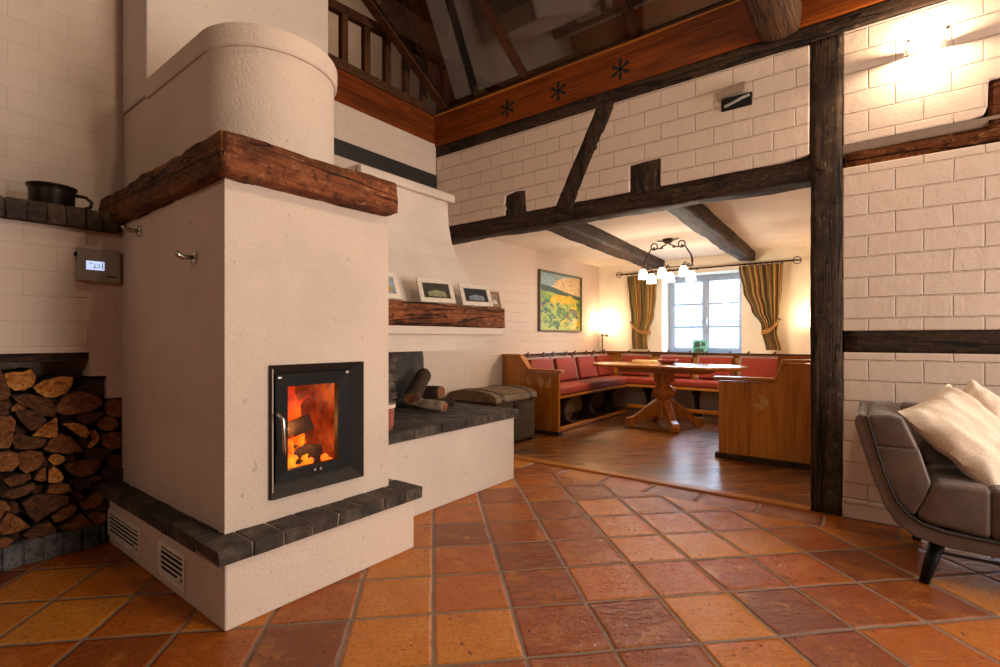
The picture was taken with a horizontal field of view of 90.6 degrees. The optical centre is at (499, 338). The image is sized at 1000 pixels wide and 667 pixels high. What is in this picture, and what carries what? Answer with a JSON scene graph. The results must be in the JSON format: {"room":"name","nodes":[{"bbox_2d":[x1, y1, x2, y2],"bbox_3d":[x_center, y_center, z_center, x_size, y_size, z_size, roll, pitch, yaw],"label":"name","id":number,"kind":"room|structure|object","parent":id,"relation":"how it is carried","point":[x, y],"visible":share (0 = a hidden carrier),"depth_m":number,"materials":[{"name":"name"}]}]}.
{"room":"traditional dwelling","nodes":[
{"label":"traditional dwelling","id":0,"kind":"room"},
{"bbox_2d":[0,218,121,522],"bbox_3d":[-3.264,0.264,1.481,0.388,1.672,3.600,0,0,37],"label":"wall","id":1,"kind":"structure","parent":0,"point":[44,308],"depth_m":2.51,"materials":[{"name":"paint"}]},
{"bbox_2d":[0,352,87,362],"bbox_3d":[-2.656,0.092,2.158,0.208,0.054,1.315,0,0,37],"label":"lintel","id":2,"kind":"object","parent":1,"relation":"attached to","point":[79,356],"visible":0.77,"depth_m":2.48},
{"bbox_2d":[0,195,120,233],"bbox_3d":[-2.973,-0.622,1.815,0.453,0.107,2.497,0,0,37],"label":"brick ledge","id":3,"kind":"object","parent":1,"relation":"on","point":[11,208],"visible":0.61,"depth_m":2.47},
{"bbox_2d":[25,181,93,209],"bbox_3d":[-2.344,-0.737,2.610,0.243,0.130,0.208,0,0,0],"label":"pot","id":4,"kind":"object","parent":3,"relation":"on","point":[42,191],"visible":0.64,"depth_m":2.54,"materials":[{"name":"metal"}]},
{"bbox_2d":[74,247,119,283],"bbox_3d":[-2.129,-0.389,2.620,0.037,0.174,0.188,0,0,37],"label":"thermostat","id":5,"kind":"object","parent":1,"relation":"attached to","point":[93,264],"visible":1,"depth_m":2.61,"materials":[{"name":"grey"}]},
{"bbox_2d":[0,0,598,521],"bbox_3d":[-1.448,-1.700,4.353,0.200,5.600,10.370,0,0,37],"label":"wall","id":6,"kind":"structure","parent":0,"point":[62,115],"depth_m":2.96,"materials":[{"name":"paint"}]},
{"bbox_2d":[123,0,327,113],"bbox_3d":[-1.804,-2.605,3.379,0.411,3.790,1.166,0,0,37],"label":"chimney breast","id":7,"kind":"object","parent":6,"relation":"attached to","point":[154,31],"visible":0.1,"depth_m":2.98,"materials":[{"name":"paint"}]},
{"bbox_2d":[328,52,434,143],"bbox_3d":[-1.301,-2.230,4.548,0.238,0.380,1.760,0,0,37],"label":"beam","id":8,"kind":"structure","parent":6,"relation":"attached to","point":[357,89],"depth_m":4.63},
{"bbox_2d":[328,0,498,114],"bbox_3d":[-0.836,-2.785,5.099,0.070,0.730,3.200,0,0,37],"label":"gallery railing","id":9,"kind":"object","parent":8,"relation":"on","point":[345,14],"visible":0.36,"depth_m":4.74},
{"bbox_2d":[334,138,435,188],"bbox_3d":[-1.214,-1.648,4.527,0.062,0.140,1.730,0,0,37],"label":"beam","id":10,"kind":"structure","parent":6,"relation":"attached to","point":[344,149],"depth_m":4.63,"materials":[{"name":"wood"}]},
{"bbox_2d":[538,269,581,331],"bbox_3d":[0.898,-0.532,7.229,0.043,0.845,1.210,0,0,37],"label":"landscape painting","id":11,"kind":"object","parent":6,"relation":"attached to","point":[559,294],"visible":1,"depth_m":7.20,"materials":[{"name":"paint"}]},
{"bbox_2d":[328,0,448,114],"bbox_3d":[-1.722,-3.600,6.403,0.100,3.600,7.100,0,0,37],"label":"wall","id":12,"kind":"structure","parent":0,"point":[406,23],"depth_m":6.73,"materials":[{"name":"paint"}]},
{"bbox_2d":[396,0,529,36],"bbox_3d":[1.808,-4.650,3.776,8.900,0.100,7.400,0,0,37],"label":"ceiling","id":13,"kind":"structure","parent":0,"point":[434,12],"depth_m":6.91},
{"bbox_2d":[0,467,999,666],"bbox_3d":[0.225,1.150,0.369,7.290,0.100,6.060,0,0,37],"label":"floor","id":14,"kind":"structure","parent":0,"point":[532,568],"depth_m":2.04,"materials":[{"name":"tile"}]},
{"bbox_2d":[0,534,13,547],"bbox_3d":[-2.460,0.964,2.428,0.283,0.047,0.074,0,0,37],"label":"log","id":15,"kind":"object","parent":14,"relation":"on","point":[6,540],"visible":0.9,"depth_m":2.35,"materials":[{"name":"brown wood"}]},
{"bbox_2d":[0,511,29,534],"bbox_3d":[-2.464,0.880,2.475,0.326,0.110,0.125,0,0,37],"label":"log","id":16,"kind":"object","parent":15,"relation":"on","point":[10,522],"visible":0.89,"depth_m":2.37,"materials":[{"name":"brown wood"}]},
{"bbox_2d":[3,497,19,513],"bbox_3d":[-2.470,0.824,2.483,0.226,0.069,0.064,0,0,37],"label":"log","id":17,"kind":"object","parent":16,"relation":"on","point":[15,507],"visible":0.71,"depth_m":2.42,"materials":[{"name":"brown wood"}]},
{"bbox_2d":[0,479,36,498],"bbox_3d":[-2.443,0.738,2.482,0.324,0.062,0.128,0,0,37],"label":"log","id":18,"kind":"object","parent":17,"relation":"on","point":[13,492],"visible":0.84,"depth_m":2.40,"materials":[{"name":"brown wood"}]},
{"bbox_2d":[0,467,31,486],"bbox_3d":[-2.445,0.683,2.481,0.294,0.053,0.103,0,0,37],"label":"log","id":19,"kind":"object","parent":18,"relation":"on","point":[16,477],"visible":0.88,"depth_m":2.40,"materials":[{"name":"brown wood"}]},
{"bbox_2d":[0,448,20,471],"bbox_3d":[-2.483,0.586,2.462,0.312,0.107,0.101,0,0,37],"label":"log","id":20,"kind":"object","parent":19,"relation":"on","point":[9,460],"visible":0.95,"depth_m":2.38,"materials":[{"name":"brown wood"}]},
{"bbox_2d":[0,414,15,448],"bbox_3d":[-2.456,0.441,2.430,0.284,0.167,0.081,0,0,37],"label":"log","id":21,"kind":"object","parent":20,"relation":"on","point":[7,422],"visible":0.96,"depth_m":2.35,"materials":[{"name":"brown wood"}]},
{"bbox_2d":[10,447,44,472],"bbox_3d":[-2.435,0.606,2.538,0.296,0.118,0.106,0,0,37],"label":"log","id":22,"kind":"object","parent":19,"relation":"on","point":[30,460],"visible":0.72,"depth_m":2.45,"materials":[{"name":"brown wood"}]},
{"bbox_2d":[10,432,46,449],"bbox_3d":[-2.440,0.502,2.532,0.316,0.094,0.136,0,0,37],"label":"log","id":23,"kind":"object","parent":22,"relation":"on","point":[20,441],"visible":0.77,"depth_m":2.43,"materials":[{"name":"brown wood"}]},
{"bbox_2d":[15,419,27,433],"bbox_3d":[-2.452,0.438,2.506,0.226,0.072,0.067,0,0,37],"label":"log","id":24,"kind":"object","parent":23,"relation":"on","point":[19,427],"visible":0.47,"depth_m":2.44,"materials":[{"name":"brown wood"}]},
{"bbox_2d":[9,407,46,430],"bbox_3d":[-2.390,0.398,2.494,0.269,0.108,0.116,0,0,37],"label":"log","id":25,"kind":"object","parent":24,"relation":"on","point":[32,420],"visible":0.88,"depth_m":2.42,"materials":[{"name":"brown wood"}]},
{"bbox_2d":[9,391,56,416],"bbox_3d":[-2.417,0.332,2.538,0.324,0.127,0.172,0,0,37],"label":"log","id":26,"kind":"object","parent":25,"relation":"on","point":[43,405],"visible":0.81,"depth_m":2.45,"materials":[{"name":"brown wood"}]},
{"bbox_2d":[1,367,35,390],"bbox_3d":[-2.463,0.200,2.510,0.293,0.110,0.118,0,0,37],"label":"log","id":27,"kind":"object","parent":26,"relation":"on","point":[20,378],"visible":0.91,"depth_m":2.43,"materials":[{"name":"brown wood"}]},
{"bbox_2d":[27,374,73,397],"bbox_3d":[-2.378,0.246,2.601,0.272,0.111,0.164,0,0,37],"label":"log","id":28,"kind":"object","parent":26,"relation":"on","point":[50,385],"visible":0.93,"depth_m":2.53,"materials":[{"name":"brown wood"}]},
{"bbox_2d":[19,513,56,539],"bbox_3d":[-2.410,0.953,2.556,0.307,0.067,0.133,0,0,37],"label":"log","id":29,"kind":"object","parent":14,"relation":"on","point":[43,527],"visible":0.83,"depth_m":2.48,"materials":[{"name":"brown wood"}]},
{"bbox_2d":[15,492,69,522],"bbox_3d":[-2.391,0.842,2.573,0.307,0.142,0.186,0,0,37],"label":"log","id":30,"kind":"object","parent":29,"relation":"on","point":[36,506],"visible":0.82,"depth_m":2.47,"materials":[{"name":"brown wood"}]},
{"bbox_2d":[42,480,71,493],"bbox_3d":[-2.352,0.761,2.599,0.303,0.063,0.104,0,0,37],"label":"log","id":31,"kind":"object","parent":30,"relation":"on","point":[63,487],"visible":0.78,"depth_m":2.51,"materials":[{"name":"brown wood"}]},
{"bbox_2d":[0,517,104,571],"bbox_3d":[-2.680,1.044,2.218,0.388,0.115,1.380,0,0,37],"label":"brick plinth","id":32,"kind":"object","parent":14,"relation":"on","point":[24,551],"visible":0.71,"depth_m":2.48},
{"bbox_2d":[46,510,94,530],"bbox_3d":[-2.320,0.948,2.669,0.320,0.078,0.149,0,0,37],"label":"log","id":33,"kind":"object","parent":14,"relation":"on","point":[77,520],"visible":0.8,"depth_m":2.58,"materials":[{"name":"brown wood"}]},
{"bbox_2d":[46,502,77,522],"bbox_3d":[-2.361,0.895,2.641,0.294,0.089,0.110,0,0,37],"label":"log","id":34,"kind":"object","parent":33,"relation":"on","point":[66,511],"visible":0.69,"depth_m":2.55,"materials":[{"name":"brown wood"}]},
{"bbox_3d":[-2.322,0.849,2.676,0.227,0.069,0.069,0,0,37],"label":"log","id":35,"kind":"object","parent":34,"relation":"on","visible":0},
{"bbox_2d":[68,483,84,500],"bbox_3d":[-2.325,0.814,2.674,0.280,0.084,0.075,0,0,37],"label":"log","id":36,"kind":"object","parent":35,"relation":"on","point":[76,493],"visible":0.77,"depth_m":2.60,"materials":[{"name":"brown wood"}]},
{"bbox_2d":[61,471,90,489],"bbox_3d":[-2.311,0.763,2.681,0.273,0.064,0.095,0,0,37],"label":"log","id":37,"kind":"object","parent":36,"relation":"on","point":[80,483],"visible":0.85,"depth_m":2.61,"materials":[{"name":"brown wood"}]},
{"bbox_2d":[58,453,101,476],"bbox_3d":[-2.316,0.685,2.705,0.294,0.094,0.164,0,0,37],"label":"log","id":38,"kind":"object","parent":37,"relation":"on","point":[83,466],"visible":0.81,"depth_m":2.62,"materials":[{"name":"brown wood"}]},
{"bbox_2d":[80,444,111,460],"bbox_3d":[-2.264,0.615,2.744,0.319,0.074,0.121,0,0,37],"label":"log","id":39,"kind":"object","parent":38,"relation":"on","point":[97,452],"visible":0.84,"depth_m":2.65,"materials":[{"name":"brown wood"}]},
{"bbox_3d":[-2.308,0.558,2.695,0.225,0.067,0.058,0,0,37],"label":"log","id":40,"kind":"object","parent":39,"relation":"on","visible":0},
{"bbox_2d":[41,431,83,453],"bbox_3d":[-2.361,0.540,2.636,0.301,0.120,0.167,0,0,37],"label":"log","id":41,"kind":"object","parent":40,"relation":"on","point":[64,443],"visible":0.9,"depth_m":2.54,"materials":[{"name":"brown wood"}]},
{"bbox_2d":[26,416,57,437],"bbox_3d":[-2.396,0.449,2.572,0.274,0.112,0.106,0,0,37],"label":"log","id":42,"kind":"object","parent":41,"relation":"on","point":[49,429],"visible":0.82,"depth_m":2.50,"materials":[{"name":"brown wood"}]},
{"bbox_2d":[57,420,89,438],"bbox_3d":[-2.309,0.477,2.650,0.308,0.095,0.118,0,0,37],"label":"log","id":43,"kind":"object","parent":40,"relation":"on","point":[78,429],"visible":0.9,"depth_m":2.57,"materials":[{"name":"brown wood"}]},
{"bbox_2d":[74,409,103,423],"bbox_3d":[-2.268,0.419,2.697,0.270,0.067,0.118,0,0,37],"label":"log","id":44,"kind":"object","parent":43,"relation":"on","point":[87,418],"visible":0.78,"depth_m":2.62,"materials":[{"name":"brown wood"}]},
{"bbox_2d":[54,389,103,414],"bbox_3d":[-2.298,0.330,2.665,0.289,0.126,0.200,0,0,37],"label":"log","id":45,"kind":"object","parent":44,"relation":"on","point":[75,401],"visible":0.88,"depth_m":2.57,"materials":[{"name":"brown wood"}]},
{"bbox_2d":[71,376,104,397],"bbox_3d":[-2.287,0.261,2.727,0.279,0.119,0.134,0,0,37],"label":"log","id":46,"kind":"object","parent":45,"relation":"on","point":[95,385],"visible":0.81,"depth_m":2.66,"materials":[{"name":"brown wood"}]},
{"bbox_2d":[77,506,106,524],"bbox_3d":[-2.261,0.949,2.719,0.318,0.076,0.090,0,0,37],"label":"log","id":47,"kind":"object","parent":14,"relation":"on","point":[98,517],"visible":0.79,"depth_m":2.63,"materials":[{"name":"brown wood"}]},
{"bbox_3d":[-2.264,0.913,2.745,0.291,0.048,0.070,0,0,37],"label":"log","id":48,"kind":"object","parent":47,"relation":"on","visible":0},
{"bbox_2d":[77,488,103,509],"bbox_3d":[-2.290,0.856,2.724,0.319,0.097,0.114,0,0,37],"label":"log","id":49,"kind":"object","parent":48,"relation":"on","point":[92,499],"visible":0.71,"depth_m":2.64,"materials":[{"name":"brown wood"}]},
{"bbox_2d":[98,22,422,630],"bbox_3d":[-1.422,-0.179,2.750,1.774,2.558,1.029,0,0,37],"label":"stove","id":50,"kind":"object","parent":14,"relation":"on","point":[256,482],"visible":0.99,"depth_m":2.29,"materials":[{"name":"paint"}]},
{"bbox_2d":[100,480,422,566],"bbox_3d":[-1.288,0.808,2.648,1.436,0.064,1.029,0,0,37],"label":"shelf","id":51,"kind":"object","parent":50,"relation":"attached to","point":[221,547],"depth_m":2.17,"materials":[{"name":"stone"}]},
{"bbox_3d":[-2.185,0.737,2.765,0.272,0.092,0.094,0,0,37],"label":"log","id":52,"kind":"object","parent":50,"relation":"on","visible":0},
{"bbox_2d":[102,451,121,465],"bbox_3d":[-2.197,0.663,2.783,0.284,0.071,0.078,0,0,37],"label":"log","id":53,"kind":"object","parent":52,"relation":"on","point":[115,459],"visible":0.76,"depth_m":2.70,"materials":[{"name":"brown wood"}]},
{"bbox_2d":[93,427,121,448],"bbox_3d":[-2.218,0.554,2.784,0.283,0.102,0.117,0,0,37],"label":"log","id":54,"kind":"object","parent":53,"relation":"on","point":[112,439],"visible":0.77,"depth_m":2.70,"materials":[{"name":"brown wood"}]},
{"bbox_2d":[88,415,118,430],"bbox_3d":[-2.245,0.459,2.776,0.302,0.086,0.102,0,0,37],"label":"log","id":55,"kind":"object","parent":54,"relation":"on","point":[105,423],"visible":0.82,"depth_m":2.69,"materials":[{"name":"brown wood"}]},
{"bbox_2d":[97,397,121,417],"bbox_3d":[-2.206,0.376,2.783,0.293,0.114,0.097,0,0,37],"label":"log","id":56,"kind":"object","parent":55,"relation":"on","point":[112,407],"visible":0.72,"depth_m":2.69,"materials":[{"name":"brown wood"}]},
{"bbox_2d":[346,163,518,516],"bbox_3d":[-0.834,-0.076,3.825,1.471,2.352,1.381,0,0,37],"label":"fireplace","id":57,"kind":"object","parent":14,"relation":"on","point":[462,450],"visible":0.42,"depth_m":3.59,"materials":[{"name":"paint"}]},
{"bbox_2d":[388,272,401,299],"bbox_3d":[-0.739,-0.340,3.141,0.137,0.181,0.190,0,0,42],"label":"photo frame","id":58,"kind":"object","parent":57,"relation":"on","point":[394,293],"visible":0.48,"depth_m":3.16,"materials":[{"name":"wood"}]},
{"bbox_2d":[406,398,447,410],"bbox_3d":[-0.574,0.511,3.866,0.348,0.095,0.086,0,0,27],"label":"log","id":59,"kind":"object","parent":57,"relation":"on","point":[427,404],"visible":0.91,"depth_m":3.82,"materials":[{"name":"brown wood"}]},
{"bbox_2d":[404,368,430,404],"bbox_3d":[-0.665,0.385,4.035,0.127,0.281,0.381,0,0,11],"label":"log","id":60,"kind":"object","parent":59,"relation":"on","point":[414,392],"visible":0.98,"depth_m":3.95,"materials":[{"name":"brown wood"}]},
{"bbox_2d":[388,187,478,306],"bbox_3d":[-0.871,-0.615,4.039,1.080,1.170,0.990,0,0,37],"label":"hood","id":61,"kind":"object","parent":57,"relation":"attached to","point":[419,238],"depth_m":3.92,"materials":[{"name":"paint"}]},
{"bbox_2d":[415,277,455,303],"bbox_3d":[-0.466,-0.338,3.497,0.285,0.176,0.137,0,0,-39],"label":"photo frame","id":62,"kind":"object","parent":57,"relation":"on","point":[430,290],"visible":0.93,"depth_m":3.47,"materials":[{"name":"white wood"}]},
{"bbox_2d":[422,282,450,298],"bbox_3d":[-0.450,-0.337,3.478,0.215,0.111,0.052,0,0,-39],"label":"picture","id":63,"kind":"object","parent":62,"relation":"attached to","point":[430,290],"depth_m":3.47},
{"bbox_2d":[458,283,492,306],"bbox_3d":[-0.205,-0.336,3.839,0.285,0.172,0.137,0,0,-39],"label":"photo frame","id":64,"kind":"object","parent":57,"relation":"on","point":[470,295],"visible":0.97,"depth_m":3.81,"materials":[{"name":"white wood"}]},
{"bbox_2d":[463,288,487,301],"bbox_3d":[-0.189,-0.335,3.820,0.215,0.106,0.050,0,0,-39],"label":"picture","id":65,"kind":"object","parent":64,"relation":"attached to","point":[469,294],"depth_m":3.81},
{"bbox_2d":[514,459,999,559],"bbox_3d":[2.134,1.150,2.875,7.290,0.100,0.240,0,0,37],"label":"trim","id":66,"kind":"structure","parent":14,"relation":"on","point":[877,530],"depth_m":3.27,"materials":[{"name":"wood"}]},
{"bbox_2d":[854,400,999,584],"bbox_3d":[2.733,0.730,2.020,2.073,0.755,0.729,0,0,37],"label":"sofa","id":67,"kind":"object","parent":14,"relation":"on","point":[924,492],"visible":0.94,"depth_m":2.24,"materials":[{"name":"grey leather"}]},
{"bbox_2d":[898,384,999,487],"bbox_3d":[2.206,0.454,2.317,0.530,0.456,0.331,0,0,-22],"label":"linen pillow","id":68,"kind":"object","parent":67,"relation":"on","point":[952,421],"visible":0.97,"depth_m":2.27,"materials":[{"name":"fabric"}]},
{"bbox_2d":[963,379,999,418],"bbox_3d":[2.404,0.450,2.446,0.458,0.501,0.194,0,0,37],"label":"linen pillow","id":69,"kind":"object","parent":67,"relation":"on","point":[988,399],"visible":0.17,"depth_m":2.43,"materials":[{"name":"fabric"}]},
{"bbox_2d":[474,0,722,96],"bbox_3d":[2.788,-3.550,4.979,8.800,2.700,0.100,0,0,37],"label":"wall","id":70,"kind":"structure","parent":0,"point":[544,34],"depth_m":6.50,"materials":[{"name":"paint"}]},
{"bbox_2d":[489,167,843,266],"bbox_3d":[2.127,-1.260,5.589,3.990,0.120,3.870,0,0,37],"label":"ceiling","id":71,"kind":"structure","parent":0,"point":[779,221],"depth_m":5.53,"materials":[{"name":"paint"}]},
{"bbox_2d":[547,223,664,268],"bbox_3d":[1.408,-1.145,6.106,0.267,0.183,3.710,0,0,33],"label":"ceiling beam","id":72,"kind":"structure","parent":71,"relation":"attached to","point":[591,236],"depth_m":5.69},
{"bbox_2d":[638,238,695,283],"bbox_3d":[2.011,-0.950,5.947,0.608,0.500,0.396,0,0,37],"label":"chandelier","id":73,"kind":"object","parent":71,"relation":"hanging from","point":[683,271],"visible":1,"depth_m":5.91,"materials":[{"name":"glass"}]},
{"bbox_2d":[666,204,754,260],"bbox_3d":[2.373,-1.148,5.370,0.216,0.189,3.703,0,0,35],"label":"ceiling beam","id":74,"kind":"structure","parent":71,"relation":"attached to","point":[699,218],"depth_m":4.94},
{"bbox_2d":[599,247,810,410],"bbox_3d":[3.311,-0.125,7.308,4.190,2.450,0.500,0,0,37],"label":"wall","id":75,"kind":"structure","parent":0,"point":[793,331],"depth_m":7.26,"materials":[{"name":"paint"}]},
{"bbox_2d":[669,273,741,352],"bbox_3d":[3.145,-0.372,7.548,1.125,1.205,0.139,0,0,37],"label":"window","id":76,"kind":"structure","parent":75,"relation":"in","point":[706,280],"depth_m":7.53,"materials":[{"name":"paint"}]},
{"bbox_2d":[616,256,801,277],"bbox_3d":[2.898,-1.018,7.171,2.542,0.098,0.220,0,0,37],"label":"curtain rod","id":77,"kind":"object","parent":75,"relation":"attached to","point":[800,259],"visible":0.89,"depth_m":6.85,"materials":[{"name":"metal"}]},
{"bbox_2d":[627,274,657,348],"bbox_3d":[2.192,-0.415,7.662,0.179,1.140,0.465,0,0,-35],"label":"curtain","id":78,"kind":"object","parent":77,"relation":"hanging from","point":[642,295],"visible":0.98,"depth_m":7.66,"materials":[{"name":"fabric"}]},
{"bbox_2d":[739,263,782,349],"bbox_3d":[3.508,-0.425,6.666,0.524,1.150,0.178,0,0,24],"label":"curtain","id":79,"kind":"object","parent":77,"relation":"hanging from","point":[762,284],"visible":1,"depth_m":6.62,"materials":[{"name":"fabric"}]},
{"bbox_2d":[514,405,903,528],"bbox_3d":[2.042,1.150,5.560,3.890,0.100,3.920,0,0,37],"label":"floor","id":80,"kind":"structure","parent":0,"point":[648,449],"depth_m":4.67,"materials":[{"name":"brown wood"}]},
{"bbox_2d":[447,385,536,440],"bbox_3d":[-0.080,0.809,5.378,0.683,0.581,0.740,0,0,37],"label":"chest","id":81,"kind":"object","parent":80,"relation":"on","point":[522,398],"visible":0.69,"depth_m":5.21,"materials":[{"name":"brown wood"}]},
{"bbox_2d":[502,351,810,469],"bbox_3d":[2.140,0.637,6.176,3.280,0.926,2.700,0,0,37],"label":"bench","id":82,"kind":"object","parent":80,"relation":"on","point":[769,423],"visible":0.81,"depth_m":4.50,"materials":[{"name":"brown wood"}]},
{"bbox_2d":[560,376,626,395],"bbox_3d":[1.084,0.620,6.691,0.495,0.099,2.040,0,0,37],"label":"seat cushion","id":83,"kind":"object","parent":82,"relation":"on","point":[591,383],"visible":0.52,"depth_m":6.58,"materials":[{"name":"red fabric"}]},
{"bbox_2d":[549,351,577,380],"bbox_3d":[0.851,0.364,6.709,0.185,0.404,0.535,0,0,37],"label":"cushion","id":84,"kind":"object","parent":83,"relation":"on","point":[567,363],"visible":0.85,"depth_m":6.66,"materials":[{"name":"red fabric"}]},
{"bbox_2d":[572,350,596,378],"bbox_3d":[1.214,0.364,7.186,0.185,0.404,0.535,0,0,37],"label":"cushion","id":85,"kind":"object","parent":83,"relation":"on","point":[583,363],"visible":0.94,"depth_m":7.10,"materials":[{"name":"red fabric"}]},
{"bbox_2d":[591,349,613,376],"bbox_3d":[1.578,0.364,7.664,0.185,0.404,0.535,0,0,37],"label":"cushion","id":86,"kind":"object","parent":83,"relation":"on","point":[601,371],"visible":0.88,"depth_m":7.58,"materials":[{"name":"red fabric"}]},
{"bbox_2d":[605,375,656,384],"bbox_3d":[1.847,0.622,7.062,1.186,0.094,1.385,0,0,37],"label":"seat cushion","id":87,"kind":"object","parent":82,"relation":"on","point":[641,380],"depth_m":7.29,"materials":[{"name":"red fabric"}]},
{"bbox_2d":[620,350,650,375],"bbox_3d":[2.105,0.369,7.710,0.475,0.404,0.185,0,0,37],"label":"cushion","id":88,"kind":"object","parent":87,"relation":"on","point":[625,357],"visible":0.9,"depth_m":7.67,"materials":[{"name":"red fabric"}]},
{"bbox_2d":[670,378,718,388],"bbox_3d":[2.566,0.622,6.513,0.880,0.094,1.388,0,0,37],"label":"seat cushion","id":89,"kind":"object","parent":82,"relation":"on","point":[687,382],"depth_m":6.81,"materials":[{"name":"red fabric"}]},
{"bbox_2d":[697,351,733,378],"bbox_3d":[3.036,0.369,7.001,0.475,0.404,0.185,0,0,37],"label":"cushion","id":90,"kind":"object","parent":89,"relation":"on","point":[702,359],"visible":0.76,"depth_m":6.95,"materials":[{"name":"red fabric"}]},
{"bbox_2d":[738,351,777,381],"bbox_3d":[3.473,0.369,6.668,0.475,0.404,0.185,0,0,37],"label":"cushion","id":91,"kind":"object","parent":82,"relation":"hanging from","point":[758,366],"visible":0.72,"depth_m":6.61,"materials":[{"name":"red fabric"}]},
{"bbox_2d":[514,455,810,511],"bbox_3d":[0.668,1.117,4.202,3.350,0.066,0.105,0,0,37],"label":"trim","id":92,"kind":"structure","parent":80,"relation":"on","point":[795,506],"depth_m":3.69,"materials":[{"name":"brown wood"}]},
{"bbox_2d":[592,362,747,432],"bbox_3d":[2.063,0.709,6.223,1.880,0.782,0.850,0,0,37],"label":"dining table","id":93,"kind":"object","parent":80,"relation":"on","point":[663,407],"visible":1,"depth_m":6.14,"materials":[{"name":"brown wood"}]},
{"bbox_2d":[810,32,843,515],"bbox_3d":[2.102,-0.410,3.182,0.179,3.020,0.169,0,0,37],"label":"timber post","id":94,"kind":"object","parent":80,"relation":"on","point":[826,332],"visible":0.85,"depth_m":3.12,"materials":[{"name":"wood"}]},
{"bbox_2d":[449,159,810,244],"bbox_3d":[0.745,-1.094,4.261,3.380,0.165,0.219,0,0,37],"label":"lintel","id":95,"kind":"object","parent":94,"relation":"attached to","point":[780,178],"visible":0.97,"depth_m":3.83,"materials":[{"name":"wood"}]},
{"bbox_2d":[506,191,526,217],"bbox_3d":[0.182,-1.255,4.636,0.251,0.230,0.142,0,0,37],"label":"stub","id":96,"kind":"object","parent":95,"relation":"on","point":[516,201],"visible":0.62,"depth_m":4.58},
{"bbox_2d":[557,103,613,211],"bbox_3d":[0.751,-1.525,4.204,0.550,0.881,0.154,0,0,37],"label":"brace","id":97,"kind":"object","parent":95,"relation":"attached to","point":[601,116],"visible":0.58,"depth_m":4.15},
{"bbox_2d":[631,159,659,193],"bbox_3d":[1.162,-1.260,3.890,0.247,0.240,0.134,0,0,37],"label":"stub","id":98,"kind":"object","parent":95,"relation":"on","point":[645,176],"visible":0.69,"depth_m":3.83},
{"bbox_2d":[436,0,945,157],"bbox_3d":[2.226,-1.962,3.087,7.200,0.126,0.171,0,0,37],"label":"beam","id":99,"kind":"structure","parent":94,"relation":"on","point":[885,9],"depth_m":3.56,"materials":[{"name":"wood"}]},
{"bbox_2d":[434,0,883,146],"bbox_3d":[2.236,-2.179,3.104,7.205,0.327,0.232,0,0,37],"label":"beam","id":100,"kind":"structure","parent":99,"relation":"on","point":[727,27],"depth_m":3.92,"materials":[{"name":"brown wood"}]},
{"bbox_2d":[361,0,734,112],"bbox_3d":[1.379,-3.250,1.926,7.140,1.845,3.025,0,0,37],"label":"glazing","id":101,"kind":"object","parent":100,"relation":"on","point":[625,6],"visible":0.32,"depth_m":4.37,"materials":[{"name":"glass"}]},
{"bbox_2d":[743,0,801,42],"bbox_3d":[0.896,-2.125,2.027,0.279,0.326,3.114,0,0,37],"label":"tie beam","id":102,"kind":"structure","parent":100,"relation":"attached to","point":[772,20],"depth_m":3.06,"materials":[{"name":"brown wood"}]},
{"bbox_2d":[437,0,999,502],"bbox_3d":[2.276,-0.463,3.053,7.280,2.885,0.160,0,0,37],"label":"wall","id":103,"kind":"structure","parent":0,"point":[921,233],"depth_m":2.98,"materials":[{"name":"brick"}]},
{"bbox_2d":[715,81,751,111],"bbox_3d":[1.620,-1.680,3.433,0.227,0.161,0.055,0,0,37],"label":"wall lamp","id":104,"kind":"object","parent":103,"relation":"attached to","point":[745,99],"visible":1,"depth_m":3.42,"materials":[{"name":"black metal"}]},
{"bbox_2d":[842,497,900,526],"bbox_3d":[3.665,1.041,1.982,3.772,0.118,0.160,0,0,37],"label":"baseboard","id":105,"kind":"structure","parent":103,"relation":"attached to","point":[859,509],"depth_m":2.99,"materials":[{"name":"paint"}]},
{"bbox_2d":[843,114,999,160],"bbox_3d":[2.459,-1.169,2.915,0.720,0.067,0.162,0,0,37],"label":"trim","id":106,"kind":"structure","parent":103,"relation":"attached to","point":[981,122],"depth_m":2.86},
{"bbox_2d":[845,330,999,353],"bbox_3d":[3.598,0.015,2.050,3.560,0.144,0.147,0,0,37],"label":"rail","id":107,"kind":"object","parent":103,"relation":"attached to","point":[916,341],"visible":0.87,"depth_m":2.84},
{"bbox_2d":[845,126,999,167],"bbox_3d":[3.203,-1.104,2.356,2.560,0.108,0.144,0,0,37],"label":"rail","id":108,"kind":"object","parent":103,"relation":"attached to","point":[984,135],"visible":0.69,"depth_m":2.85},
{"bbox_2d":[986,78,999,128],"bbox_3d":[2.748,-1.280,2.682,0.163,0.280,0.137,0,0,37],"label":"stub","id":109,"kind":"object","parent":108,"relation":"on","point":[993,107],"visible":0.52,"depth_m":2.67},
{"bbox_2d":[905,34,945,55],"bbox_3d":[2.404,-1.657,2.800,0.174,0.030,0.088,0,0,37],"label":"lamp","id":110,"kind":"object","parent":103,"relation":"attached to","point":[933,46],"visible":1,"depth_m":2.81,"materials":[{"name":"beige ceramic"}]},
{"bbox_3d":[1.839,-2.170,3.816,8.900,0.300,7.300,0,0,37],"label":"floor","id":111,"kind":"structure","parent":0,"visible":0},
{"bbox_2d":[448,0,473,105],"bbox_3d":[-0.426,-3.410,5.414,0.205,2.180,0.208,0,0,37],"label":"post","id":112,"kind":"object","parent":111,"relation":"on","point":[460,14],"visible":0.76,"depth_m":5.34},
{"label":"outside","id":113,"kind":"structure","parent":0,"visible":0},
{"bbox_3d":[19.012,1.600,41.458,100.000,0.200,71.000,0,0,37],"label":"ground","id":114,"kind":"structure","parent":113,"visible":0},
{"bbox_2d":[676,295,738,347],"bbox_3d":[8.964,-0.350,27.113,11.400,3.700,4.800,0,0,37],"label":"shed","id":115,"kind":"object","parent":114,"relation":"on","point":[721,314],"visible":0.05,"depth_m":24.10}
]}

